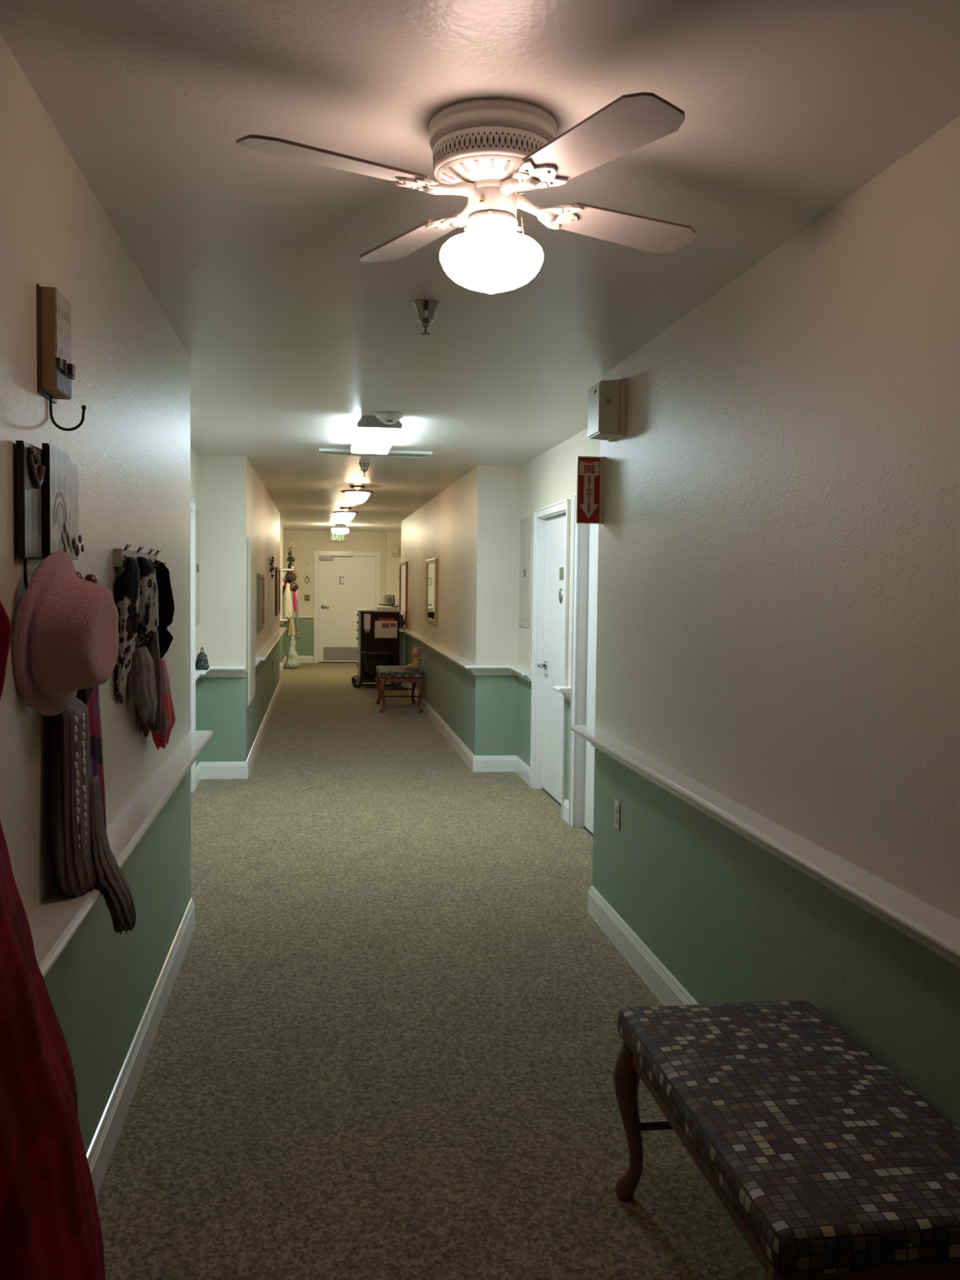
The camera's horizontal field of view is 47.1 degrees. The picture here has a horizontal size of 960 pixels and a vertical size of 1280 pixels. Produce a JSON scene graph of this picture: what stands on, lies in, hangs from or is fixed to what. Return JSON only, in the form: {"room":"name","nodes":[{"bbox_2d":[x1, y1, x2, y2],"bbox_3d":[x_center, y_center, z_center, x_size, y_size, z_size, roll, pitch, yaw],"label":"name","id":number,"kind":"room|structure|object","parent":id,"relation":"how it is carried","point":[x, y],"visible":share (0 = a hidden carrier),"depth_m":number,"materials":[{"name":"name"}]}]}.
{"room":"nursing home corridor","nodes":[
{"label":"nursing home corridor","id":0,"kind":"room"},
{"bbox_2d":[0,32,285,1154],"bbox_3d":[-2.097,-0.185,8.843,0.480,2.500,24.100,0,3,-8],"label":"wall","id":1,"kind":"structure","parent":0,"point":[140,472],"depth_m":3.02,"materials":[{"name":"beige paint"}]},
{"bbox_2d":[0,600,105,1279],"bbox_3d":[-0.652,0.615,1.578,0.283,1.467,0.589,0,3,-8],"label":"coat","id":2,"kind":"object","parent":1,"relation":"hanging from","point":[51,1228],"visible":1,"depth_m":1.56,"materials":[{"name":"red fabric"}]},
{"bbox_2d":[16,440,97,591],"bbox_3d":[-0.853,-0.228,2.264,0.078,0.326,0.455,0,3,-8],"label":"coat rack","id":3,"kind":"object","parent":1,"relation":"attached to","point":[47,482],"visible":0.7,"depth_m":2.16,"materials":[{"name":"white wood"}]},
{"bbox_2d":[53,491,67,525],"bbox_3d":[-0.857,-0.270,2.249,0.001,0.066,0.120,0,3,-8],"label":"print","id":4,"kind":"object","parent":3,"relation":"attached to","point":[60,494],"depth_m":2.24},
{"bbox_2d":[49,697,136,935],"bbox_3d":[-0.832,0.282,2.375,0.158,0.720,0.279,0,3,-8],"label":"scarf","id":5,"kind":"object","parent":3,"relation":"hanging from","point":[83,859],"visible":0.74,"depth_m":2.30,"materials":[{"name":"grey fabric"}]},
{"bbox_2d":[36,284,86,431],"bbox_3d":[-0.857,-0.574,2.273,0.074,0.276,0.150,0,3,-8],"label":"wall hook","id":6,"kind":"object","parent":1,"relation":"attached to","point":[55,371],"visible":1,"depth_m":2.21,"materials":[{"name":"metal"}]},
{"bbox_2d":[12,550,119,715],"bbox_3d":[-0.797,-0.013,2.169,0.136,0.329,0.305,1,3,3],"label":"hat","id":7,"kind":"object","parent":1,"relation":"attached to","point":[65,636],"visible":1,"depth_m":2.09,"materials":[{"name":"pink fabric"}]},
{"bbox_2d":[75,684,106,829],"bbox_3d":[-0.903,0.201,2.559,0.059,0.517,0.143,0,3,-8],"label":"scarf","id":8,"kind":"object","parent":1,"relation":"hanging from","point":[90,696],"visible":0.37,"depth_m":2.53,"materials":[{"name":"fabric"}]},
{"bbox_2d":[27,730,213,977],"bbox_3d":[-0.656,0.652,0.933,0.098,0.085,7.965,0,3,-8],"label":"trim","id":9,"kind":"structure","parent":1,"relation":"attached to","point":[56,920],"depth_m":2.82,"materials":[{"name":"white wood"}]},
{"bbox_2d":[113,543,165,567],"bbox_3d":[-1.024,-0.250,3.349,0.057,0.064,0.660,0,3,-8],"label":"rack","id":10,"kind":"object","parent":1,"relation":"attached to","point":[120,555],"visible":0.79,"depth_m":3.10,"materials":[{"name":"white wood"}]},
{"bbox_2d":[115,556,139,704],"bbox_3d":[-0.983,-0.026,3.079,0.056,0.411,0.172,0,3,-8],"label":"scarf","id":11,"kind":"object","parent":10,"relation":"hanging from","point":[127,584],"visible":0.97,"depth_m":3.02,"materials":[{"name":"black fabric"}]},
{"bbox_2d":[135,556,158,648],"bbox_3d":[-0.992,-0.110,3.259,0.074,0.270,0.156,0,3,-8],"label":"scarf","id":12,"kind":"object","parent":10,"relation":"hanging from","point":[148,614],"visible":0.66,"depth_m":3.21,"materials":[{"name":"fabric"}]},
{"bbox_2d":[128,645,157,724],"bbox_3d":[-1.003,0.137,3.267,0.070,0.235,0.150,1,3,3],"label":"scarf","id":13,"kind":"object","parent":12,"relation":"hanging from","point":[141,677],"visible":0.89,"depth_m":3.22,"materials":[{"name":"fabric"}]},
{"bbox_2d":[153,560,174,658],"bbox_3d":[-1.051,-0.098,3.619,0.080,0.326,0.240,0,3,-8],"label":"scarf","id":14,"kind":"object","parent":10,"relation":"hanging from","point":[166,601],"visible":0.6,"depth_m":3.55,"materials":[{"name":"fabric"}]},
{"bbox_2d":[150,657,175,749],"bbox_3d":[-1.052,0.208,3.631,0.086,0.295,0.212,0,3,-8],"label":"scarf","id":15,"kind":"object","parent":14,"relation":"hanging from","point":[168,718],"visible":0.54,"depth_m":3.57,"materials":[{"name":"red fabric"}]},
{"bbox_2d":[139,629,161,737],"bbox_3d":[-1.026,0.040,3.425,0.071,0.512,0.128,0,3,-21],"label":"scarf","id":16,"kind":"object","parent":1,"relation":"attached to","point":[153,651],"visible":0.26,"depth_m":3.40,"materials":[{"name":"grey fabric"}]},
{"bbox_2d":[190,497,195,791],"bbox_3d":[-2.069,0.074,7.510,0.134,2.120,1.060,0,3,-8],"label":"trim","id":17,"kind":"structure","parent":1,"relation":"attached to","point":[192,500],"depth_m":7.98,"materials":[{"name":"white wood"}]},
{"bbox_2d":[195,509,199,626],"bbox_3d":[-2.115,-0.541,8.255,0.032,0.860,0.360,0,3,-8],"label":"breaker panel","id":18,"kind":"object","parent":1,"relation":"attached to","point":[197,513],"visible":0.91,"depth_m":8.20,"materials":[{"name":"beige metal"}]},
{"bbox_2d":[86,655,313,1197],"bbox_3d":[-1.832,0.998,8.944,0.805,0.132,24.100,0,3,-8],"label":"baseboard","id":19,"kind":"structure","parent":1,"relation":"attached to","point":[101,1148],"depth_m":3.66,"materials":[{"name":"white wood"}]},
{"bbox_2d":[195,666,246,681],"bbox_3d":[-1.963,0.257,8.314,0.357,0.085,0.470,0,3,-8],"label":"trim","id":20,"kind":"structure","parent":1,"relation":"attached to","point":[214,671],"depth_m":8.50,"materials":[{"name":"white wood"}]},
{"bbox_2d":[195,646,209,670],"bbox_3d":[-2.071,0.134,8.206,0.085,0.169,0.146,-1,3,-25],"label":"bell","id":21,"kind":"object","parent":20,"relation":"on","point":[202,662],"visible":0.99,"depth_m":8.15,"materials":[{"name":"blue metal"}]},
{"bbox_2d":[247,537,256,705],"bbox_3d":[-1.887,-0.165,9.127,0.024,1.335,0.800,0,3,-8],"label":"access panel","id":22,"kind":"object","parent":1,"relation":"attached to","point":[251,544],"visible":1,"depth_m":8.95,"materials":[{"name":"beige paint"}]},
{"bbox_2d":[257,573,264,631],"bbox_3d":[-2.073,-0.362,10.421,0.028,0.532,0.830,0,3,-8],"label":"wall picture","id":23,"kind":"object","parent":1,"relation":"attached to","point":[260,577],"visible":1,"depth_m":10.34},
{"bbox_2d":[260,577,262,625],"bbox_3d":[-2.078,-0.362,10.420,0.013,0.446,0.744,0,3,-8],"label":"print","id":24,"kind":"object","parent":23,"relation":"attached to","point":[261,579],"depth_m":10.50},
{"bbox_2d":[255,626,287,666],"bbox_3d":[-2.551,0.024,12.693,0.455,0.085,6.378,0,3,-8],"label":"trim","id":25,"kind":"structure","parent":1,"relation":"attached to","point":[262,655],"depth_m":11.22,"materials":[{"name":"white wood"}]},
{"bbox_2d":[269,556,274,577],"bbox_3d":[-2.321,-0.810,12.269,0.057,0.241,0.219,0,3,-8],"label":"flower sprig","id":26,"kind":"object","parent":1,"relation":"attached to","point":[273,557],"visible":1,"depth_m":12.24,"materials":[{"name":"brown plant"}]},
{"bbox_2d":[275,567,280,615],"bbox_3d":[-2.676,-0.647,14.568,0.028,0.620,1.130,0,3,-8],"label":"wall picture","id":27,"kind":"object","parent":1,"relation":"attached to","point":[277,570],"visible":1,"depth_m":14.03},
{"bbox_2d":[277,571,279,611],"bbox_3d":[-2.681,-0.647,14.567,0.013,0.534,1.044,0,3,-8],"label":"print","id":28,"kind":"object","parent":27,"relation":"attached to","point":[277,571],"depth_m":14.65},
{"bbox_2d":[282,568,293,586],"bbox_3d":[-3.424,-1.119,19.681,0.183,0.300,0.600,0,3,-8],"label":"shelf","id":29,"kind":"object","parent":1,"relation":"attached to","point":[285,571],"visible":0.65,"depth_m":19.43,"materials":[{"name":"white wood"}]},
{"bbox_2d":[283,580,286,594],"bbox_3d":[-3.451,-0.909,19.497,0.074,0.300,0.220,0,3,-8],"label":"red shawl","id":30,"kind":"object","parent":29,"relation":"hanging from","point":[285,581],"visible":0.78,"depth_m":19.41,"materials":[{"name":"fabric"}]},
{"bbox_2d":[283,582,292,618],"bbox_3d":[-3.375,-0.685,19.329,0.165,0.629,0.155,0,3,-8],"label":"scarf","id":31,"kind":"object","parent":29,"relation":"hanging from","point":[287,603],"visible":1,"depth_m":19.28,"materials":[{"name":"fabric"}]},
{"bbox_2d":[286,542,294,568],"bbox_3d":[-3.380,-1.508,19.669,0.143,0.478,0.146,0,3,-8],"label":"flower arrangement","id":32,"kind":"object","parent":29,"relation":"on","point":[290,557],"visible":1,"depth_m":19.64,"materials":[{"name":"green plant"}]},
{"bbox_2d":[285,570,296,583],"bbox_3d":[-3.330,-1.116,19.468,0.124,0.241,0.242,2,3,24],"label":"felt hat","id":33,"kind":"object","parent":29,"relation":"hanging from","point":[291,577],"visible":1,"depth_m":19.41,"materials":[{"name":"brown fabric"}]},
{"bbox_2d":[289,582,298,591],"bbox_3d":[-3.323,-0.951,19.671,0.158,0.172,0.172,0,3,-8],"label":"hat","id":34,"kind":"object","parent":29,"relation":"hanging from","point":[294,587],"visible":0.94,"depth_m":19.61,"materials":[{"name":"fabric"}]},
{"bbox_2d":[290,568,297,584],"bbox_3d":[-3.350,-1.155,19.834,0.115,0.300,0.303,1,3,6],"label":"straw sun hat","id":35,"kind":"object","parent":29,"relation":"hanging from","point":[294,571],"visible":0.3,"depth_m":19.82,"materials":[{"name":"beige wicker"}]},
{"bbox_2d":[293,591,297,611],"bbox_3d":[-3.317,-0.689,19.723,0.070,0.360,0.104,-1,3,-31],"label":"scarf","id":36,"kind":"object","parent":29,"relation":"hanging from","point":[295,601],"visible":1,"depth_m":19.69,"materials":[{"name":"fabric"}]},
{"bbox_3d":[-3.317,-0.845,19.831,0.070,0.220,0.085,0,3,-8],"label":"scarf","id":37,"kind":"object","parent":29,"relation":"hanging from","visible":0},
{"bbox_2d":[295,600,299,639],"bbox_3d":[-3.291,-0.365,19.856,0.080,0.699,0.090,0,3,-8],"label":"striped scarf","id":38,"kind":"object","parent":37,"relation":"hanging from","point":[296,611],"visible":1,"depth_m":19.82,"materials":[{"name":"fabric"}]},
{"bbox_2d":[286,618,295,636],"bbox_3d":[-3.348,-0.219,19.524,0.155,0.320,0.193,0,3,-8],"label":"scarf","id":39,"kind":"object","parent":1,"relation":"hanging from","point":[291,628],"visible":1,"depth_m":19.45,"materials":[{"name":"fabric"}]},
{"bbox_2d":[284,635,300,666],"bbox_3d":[-3.316,0.191,19.502,0.269,0.545,0.378,0,3,-8],"label":"dress","id":40,"kind":"object","parent":39,"relation":"hanging from","point":[292,659],"visible":1,"depth_m":19.43,"materials":[{"name":"white fabric"}]},
{"bbox_2d":[280,616,313,624],"bbox_3d":[-3.420,-0.355,19.875,0.539,0.085,1.998,1,3,0],"label":"trim","id":41,"kind":"structure","parent":1,"relation":"attached to","point":[300,618],"depth_m":20.77,"materials":[{"name":"white wood"}]},
{"bbox_2d":[284,530,386,655],"bbox_3d":[-2.706,-0.816,20.975,2.770,2.500,0.120,0,3,-8],"label":"wall","id":42,"kind":"structure","parent":0,"point":[306,542],"depth_m":20.83,"materials":[{"name":"beige paint"}]},
{"bbox_2d":[304,595,310,600],"bbox_3d":[-3.271,-0.798,20.826,0.100,0.115,0.014,0,3,-8],"label":"light switch","id":43,"kind":"object","parent":42,"relation":"attached to","point":[306,597],"visible":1,"depth_m":20.83,"materials":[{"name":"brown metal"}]},
{"bbox_2d":[313,551,380,662],"bbox_3d":[-2.527,-0.625,20.951,1.250,2.125,0.040,0,3,-8],"label":"trim","id":44,"kind":"structure","parent":42,"relation":"attached to","point":[317,553],"depth_m":20.88,"materials":[{"name":"white wood"}]},
{"bbox_2d":[318,555,376,662],"bbox_3d":[-2.525,-0.581,20.939,1.076,2.039,0.129,0,3,-8],"label":"door","id":45,"kind":"structure","parent":42,"relation":"in","point":[347,584],"depth_m":20.94,"materials":[{"name":"white paint"}]},
{"bbox_2d":[96,662,768,1279],"bbox_3d":[-0.980,1.118,9.075,2.770,0.100,24.340,0,3,-8],"label":"floor","id":46,"kind":"structure","parent":0,"point":[387,1043],"depth_m":3.65,"materials":[{"name":"carpet"}]},
{"bbox_2d":[351,608,401,688],"bbox_3d":[-1.534,0.120,16.288,0.713,1.140,0.644,0,3,-8],"label":"cart","id":47,"kind":"object","parent":46,"relation":"on","point":[366,641],"visible":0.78,"depth_m":15.98,"materials":[{"name":"black laminate"}]},
{"bbox_2d":[358,676,375,681],"bbox_3d":[-1.501,0.574,16.317,0.580,0.036,0.644,0,3,-8],"label":"tray","id":48,"kind":"object","parent":47,"relation":"on","point":[360,678],"depth_m":15.98,"materials":[{"name":"black plastic"}]},
{"bbox_2d":[364,613,370,632],"bbox_3d":[-1.631,-0.242,15.917,0.092,0.270,0.044,0,3,-8],"label":"dispenser","id":49,"kind":"object","parent":47,"relation":"attached to","point":[366,616],"visible":1,"depth_m":15.90,"materials":[{"name":"white plastic"}]},
{"bbox_2d":[360,650,394,675],"bbox_3d":[-1.478,0.343,15.876,0.483,0.362,0.208,0,3,-8],"label":"bag","id":50,"kind":"object","parent":47,"relation":"hanging from","point":[371,659],"visible":0.79,"depth_m":15.81,"materials":[{"name":"black plastic"}]},
{"bbox_2d":[374,617,397,638],"bbox_3d":[-1.363,-0.171,15.963,0.328,0.290,0.040,0,3,-8],"label":"pocket","id":51,"kind":"object","parent":47,"relation":"attached to","point":[385,628],"visible":1,"depth_m":15.95,"materials":[{"name":"plastic"}]},
{"bbox_2d":[376,607,398,609],"bbox_3d":[-1.371,-0.466,16.280,0.300,0.034,0.380,0,3,-8],"label":"tray","id":52,"kind":"object","parent":47,"relation":"on","point":[377,608],"visible":0.95,"depth_m":16.09,"materials":[{"name":"white plastic"}]},
{"bbox_2d":[378,594,399,607],"bbox_3d":[-1.351,-0.575,16.227,0.210,0.186,0.276,3,4,38],"label":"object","id":53,"kind":"object","parent":52,"relation":"on","point":[388,599],"visible":1,"depth_m":16.23,"materials":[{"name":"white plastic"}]},
{"bbox_2d":[387,597,392,604],"bbox_3d":[-1.324,-0.579,16.222,0.092,0.092,0.023,-1,4,-34],"label":"grille","id":54,"kind":"object","parent":53,"relation":"attached to","point":[389,599],"depth_m":16.22,"materials":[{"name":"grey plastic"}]},
{"bbox_2d":[375,665,423,712],"bbox_3d":[-1.000,0.592,13.547,0.532,0.502,1.018,0,3,-8],"label":"upholstered bench","id":55,"kind":"object","parent":46,"relation":"on","point":[394,673],"visible":0.97,"depth_m":13.09,"materials":[{"name":"brown wood"}]},
{"bbox_2d":[402,647,422,670],"bbox_3d":[-0.811,0.223,13.271,0.232,0.274,0.139,1,3,7],"label":"baby doll","id":56,"kind":"object","parent":55,"relation":"on","point":[416,651],"visible":1,"depth_m":13.24,"materials":[{"name":"plastic"}]},
{"bbox_2d":[399,631,403,684],"bbox_3d":[-1.212,0.273,16.747,0.087,0.795,0.020,0,3,-8],"label":"panel","id":57,"kind":"object","parent":46,"relation":"on","point":[401,633],"visible":0.43,"depth_m":16.73,"materials":[{"name":"plastic"}]},
{"bbox_2d":[613,1000,959,1279],"bbox_3d":[0.666,1.188,2.336,0.532,0.502,1.018,0,3,-8],"label":"upholstered bench","id":58,"kind":"object","parent":46,"relation":"on","point":[826,1163],"visible":1,"depth_m":2.14,"materials":[{"name":"patterned upholstery fabric"},{"name":"wood"}]},
{"bbox_2d":[0,0,959,532],"bbox_3d":[-0.948,-1.478,8.941,2.770,0.100,24.340,0,3,-8],"label":"ceiling","id":59,"kind":"structure","parent":0,"point":[251,258],"depth_m":2.58,"materials":[{"name":"paint"}]},
{"bbox_2d":[328,531,347,541],"bbox_3d":[-2.671,-1.958,20.757,0.340,0.195,0.041,0,3,-8],"label":"exit sign","id":60,"kind":"object","parent":59,"relation":"hanging from","point":[332,537],"visible":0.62,"depth_m":20.74,"materials":[{"name":"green plastic"}]},
{"bbox_2d":[331,524,349,533],"bbox_3d":[-2.333,-1.850,18.384,0.290,0.159,0.290,0,3,-8],"label":"drum ceiling light","id":61,"kind":"object","parent":59,"relation":"attached to","point":[338,528],"visible":1,"depth_m":18.28,"materials":[{"name":"white glass"}]},
{"bbox_2d":[333,507,358,523],"bbox_3d":[-1.734,-1.611,14.234,0.332,0.197,0.332,0,3,-8],"label":"ceiling light","id":62,"kind":"object","parent":59,"relation":"attached to","point":[345,516],"visible":1,"depth_m":14.15,"materials":[{"name":"white glass"}]},
{"bbox_2d":[340,484,373,506],"bbox_3d":[-1.222,-1.437,10.978,0.332,0.197,0.332,0,3,-8],"label":"ceiling light","id":63,"kind":"object","parent":59,"relation":"attached to","point":[357,496],"visible":1,"depth_m":10.90,"materials":[{"name":"white glass"}]},
{"bbox_2d":[358,462,369,476],"bbox_3d":[-0.932,-1.371,8.879,0.093,0.106,0.093,0,3,-8],"label":"sprinkler","id":64,"kind":"object","parent":59,"relation":"attached to","point":[364,466],"visible":1,"depth_m":8.85,"materials":[{"name":"silver metal"}]},
{"bbox_2d":[358,462,369,471],"bbox_3d":[-0.932,-1.393,8.877,0.093,0.062,0.093,0,3,-8],"label":"cup","id":65,"kind":"object","parent":64,"relation":"on","point":[364,466],"depth_m":8.85,"materials":[{"name":"silver metal"}]},
{"bbox_2d":[319,448,432,458],"bbox_3d":[-0.772,-1.374,8.112,0.820,0.018,0.280,0,3,-8],"label":"ceiling vent","id":66,"kind":"object","parent":59,"relation":"in","point":[322,451],"visible":0.95,"depth_m":8.12,"materials":[{"name":"white plastic"}]},
{"bbox_2d":[350,415,402,454],"bbox_3d":[-0.673,-1.291,6.998,0.264,0.068,1.320,0,3,-8],"label":"fluorescent fixture","id":67,"kind":"object","parent":59,"relation":"attached to","point":[371,435],"visible":0.92,"depth_m":6.70,"materials":[{"name":"grey plastic"}]},
{"bbox_2d":[375,411,403,424],"bbox_3d":[-0.514,-1.256,6.234,0.160,0.056,0.160,0,3,-8],"label":"smoke detector","id":68,"kind":"object","parent":59,"relation":"attached to","point":[386,417],"visible":1,"depth_m":6.18,"materials":[{"name":"white plastic"}]},
{"bbox_2d":[412,298,439,334],"bbox_3d":[-0.185,-1.099,3.760,0.093,0.106,0.093,0,3,-8],"label":"sprinkler","id":69,"kind":"object","parent":59,"relation":"attached to","point":[425,308],"visible":1,"depth_m":3.73,"materials":[{"name":"silver metal"}]},
{"bbox_2d":[412,298,439,322],"bbox_3d":[-0.185,-1.121,3.759,0.093,0.062,0.093,0,3,-8],"label":"cup","id":70,"kind":"object","parent":69,"relation":"on","point":[425,308],"depth_m":3.73,"materials":[{"name":"silver metal"}]},
{"bbox_2d":[235,92,696,293],"bbox_3d":[0.025,-0.902,2.308,0.821,0.347,0.821,1,3,13],"label":"ceiling fan","id":71,"kind":"object","parent":59,"relation":"attached to","point":[490,152],"visible":1,"depth_m":2.21,"materials":[{"name":"white metal"}]},
{"bbox_2d":[432,131,542,169],"bbox_3d":[0.027,-0.997,2.304,0.252,0.031,0.252,0,3,-8],"label":"vent grille","id":72,"kind":"object","parent":71,"relation":"attached to","point":[450,148],"depth_m":2.20,"materials":[{"name":"white metal"}]},
{"bbox_2d":[385,115,959,1130],"bbox_3d":[0.166,-0.174,9.173,0.486,2.500,24.100,0,3,-8],"label":"wall","id":73,"kind":"structure","parent":0,"point":[778,611],"depth_m":3.08,"materials":[{"name":"beige paint"}]},
{"bbox_2d":[391,544,399,556],"bbox_3d":[-1.589,-1.687,20.795,0.136,0.225,0.066,0,3,-8],"label":"door chime","id":74,"kind":"object","parent":73,"relation":"attached to","point":[395,548],"visible":1,"depth_m":20.77,"materials":[{"name":"beige plastic"}]},
{"bbox_2d":[399,561,408,625],"bbox_3d":[-1.162,-0.713,16.662,0.028,0.925,1.300,0,3,-8],"label":"wall mirror","id":75,"kind":"object","parent":73,"relation":"attached to","point":[402,566],"visible":0.77,"depth_m":16.55,"materials":[{"name":"brown mirror"}]},
{"bbox_2d":[400,564,405,621],"bbox_3d":[-1.157,-0.713,16.663,0.013,0.839,1.214,0,3,-8],"label":"mirror glass","id":76,"kind":"object","parent":75,"relation":"attached to","point":[402,567],"depth_m":16.71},
{"bbox_2d":[425,558,437,624],"bbox_3d":[-0.551,-0.555,12.464,0.028,0.715,1.050,0,3,-8],"label":"wall mirror","id":77,"kind":"object","parent":73,"relation":"attached to","point":[431,597],"visible":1,"depth_m":12.37,"materials":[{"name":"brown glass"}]},
{"bbox_2d":[426,562,435,619],"bbox_3d":[-0.545,-0.555,12.464,0.013,0.629,0.964,0,3,-8],"label":"mirror glass","id":78,"kind":"object","parent":77,"relation":"attached to","point":[430,566],"depth_m":12.46,"materials":[{"name":"mirror"}]},
{"bbox_2d":[399,626,531,682],"bbox_3d":[-0.725,-0.052,14.610,0.447,0.085,12.710,0,3,-8],"label":"trim","id":79,"kind":"structure","parent":73,"relation":"attached to","point":[523,673],"depth_m":9.01,"materials":[{"name":"white wood"}]},
{"bbox_2d":[399,609,404,626],"bbox_3d":[-1.181,-0.325,16.457,0.086,0.258,0.086,0,3,-8],"label":"glass jar","id":80,"kind":"object","parent":79,"relation":"on","point":[401,616],"visible":0.76,"depth_m":16.42,"materials":[{"name":"black glass"}]},
{"bbox_2d":[519,516,530,627],"bbox_3d":[0.344,-0.535,8.734,0.032,0.860,0.380,0,3,-8],"label":"breaker panel","id":81,"kind":"object","parent":73,"relation":"attached to","point":[525,523],"visible":1,"depth_m":8.67,"materials":[{"name":"beige metal"}]},
{"bbox_2d":[402,682,697,1005],"bbox_3d":[0.050,1.007,9.219,0.459,0.132,24.100,0,3,-8],"label":"baseboard","id":82,"kind":"structure","parent":73,"relation":"attached to","point":[668,991],"depth_m":4.79,"materials":[{"name":"white wood"}]},
{"bbox_2d":[529,498,570,818],"bbox_3d":[0.539,0.102,7.780,0.134,2.100,1.120,0,3,-8],"label":"trim","id":83,"kind":"structure","parent":73,"relation":"attached to","point":[540,515],"depth_m":8.25,"materials":[{"name":"white wood"}]},
{"bbox_2d":[537,514,565,806],"bbox_3d":[0.540,0.137,7.782,0.112,2.030,0.982,0,3,-8],"label":"door","id":84,"kind":"structure","parent":73,"relation":"in","point":[553,664],"depth_m":7.92,"materials":[{"name":"white paint"}]},
{"bbox_2d":[553,685,570,701],"bbox_3d":[0.540,0.348,7.130,0.098,0.085,0.180,0,3,-8],"label":"trim","id":85,"kind":"structure","parent":73,"relation":"attached to","point":[565,691],"depth_m":7.06,"materials":[{"name":"white wood"}]},
{"bbox_2d":[568,493,589,827],"bbox_3d":[0.722,0.158,6.529,0.134,2.120,1.030,0,3,-8],"label":"trim","id":86,"kind":"structure","parent":73,"relation":"attached to","point":[580,531],"depth_m":6.96,"materials":[{"name":"white wood"}]},
{"bbox_2d":[576,456,604,524],"bbox_3d":[0.500,-0.681,5.000,0.122,0.303,0.034,0,3,-8],"label":"fire extinguisher sign","id":87,"kind":"object","parent":73,"relation":"attached to","point":[590,469],"visible":1,"depth_m":4.99,"materials":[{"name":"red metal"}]},
{"bbox_2d":[583,524,598,836],"bbox_3d":[0.725,0.204,6.512,0.112,2.030,0.892,0,3,-8],"label":"door","id":88,"kind":"structure","parent":73,"relation":"in","point":[593,528],"depth_m":6.84,"materials":[{"name":"white paint"}]},
{"bbox_2d":[587,377,626,441],"bbox_3d":[0.543,-0.987,4.730,0.120,0.240,0.215,0,3,-8],"label":"box","id":89,"kind":"object","parent":73,"relation":"attached to","point":[606,399],"visible":1,"depth_m":4.63,"materials":[{"name":"beige plastic"}]},
{"bbox_2d":[613,799,620,830],"bbox_3d":[0.589,0.751,4.740,0.008,0.120,0.076,0,3,-8],"label":"wall outlet","id":90,"kind":"object","parent":73,"relation":"attached to","point":[617,804],"visible":1,"depth_m":4.72,"materials":[{"name":"beige plastic"}]},
{"bbox_2d":[614,804,617,824],"bbox_3d":[0.587,0.752,4.740,0.004,0.077,0.034,0,3,-8],"label":"socket","id":91,"kind":"object","parent":90,"relation":"attached to","point":[615,806],"depth_m":4.74,"materials":[{"name":"beige plastic"}]},
{"bbox_2d":[569,724,959,967],"bbox_3d":[1.169,0.638,1.631,0.437,0.085,8.820,0,3,-8],"label":"trim","id":92,"kind":"structure","parent":73,"relation":"attached to","point":[927,925],"depth_m":2.76,"materials":[{"name":"white wood"}]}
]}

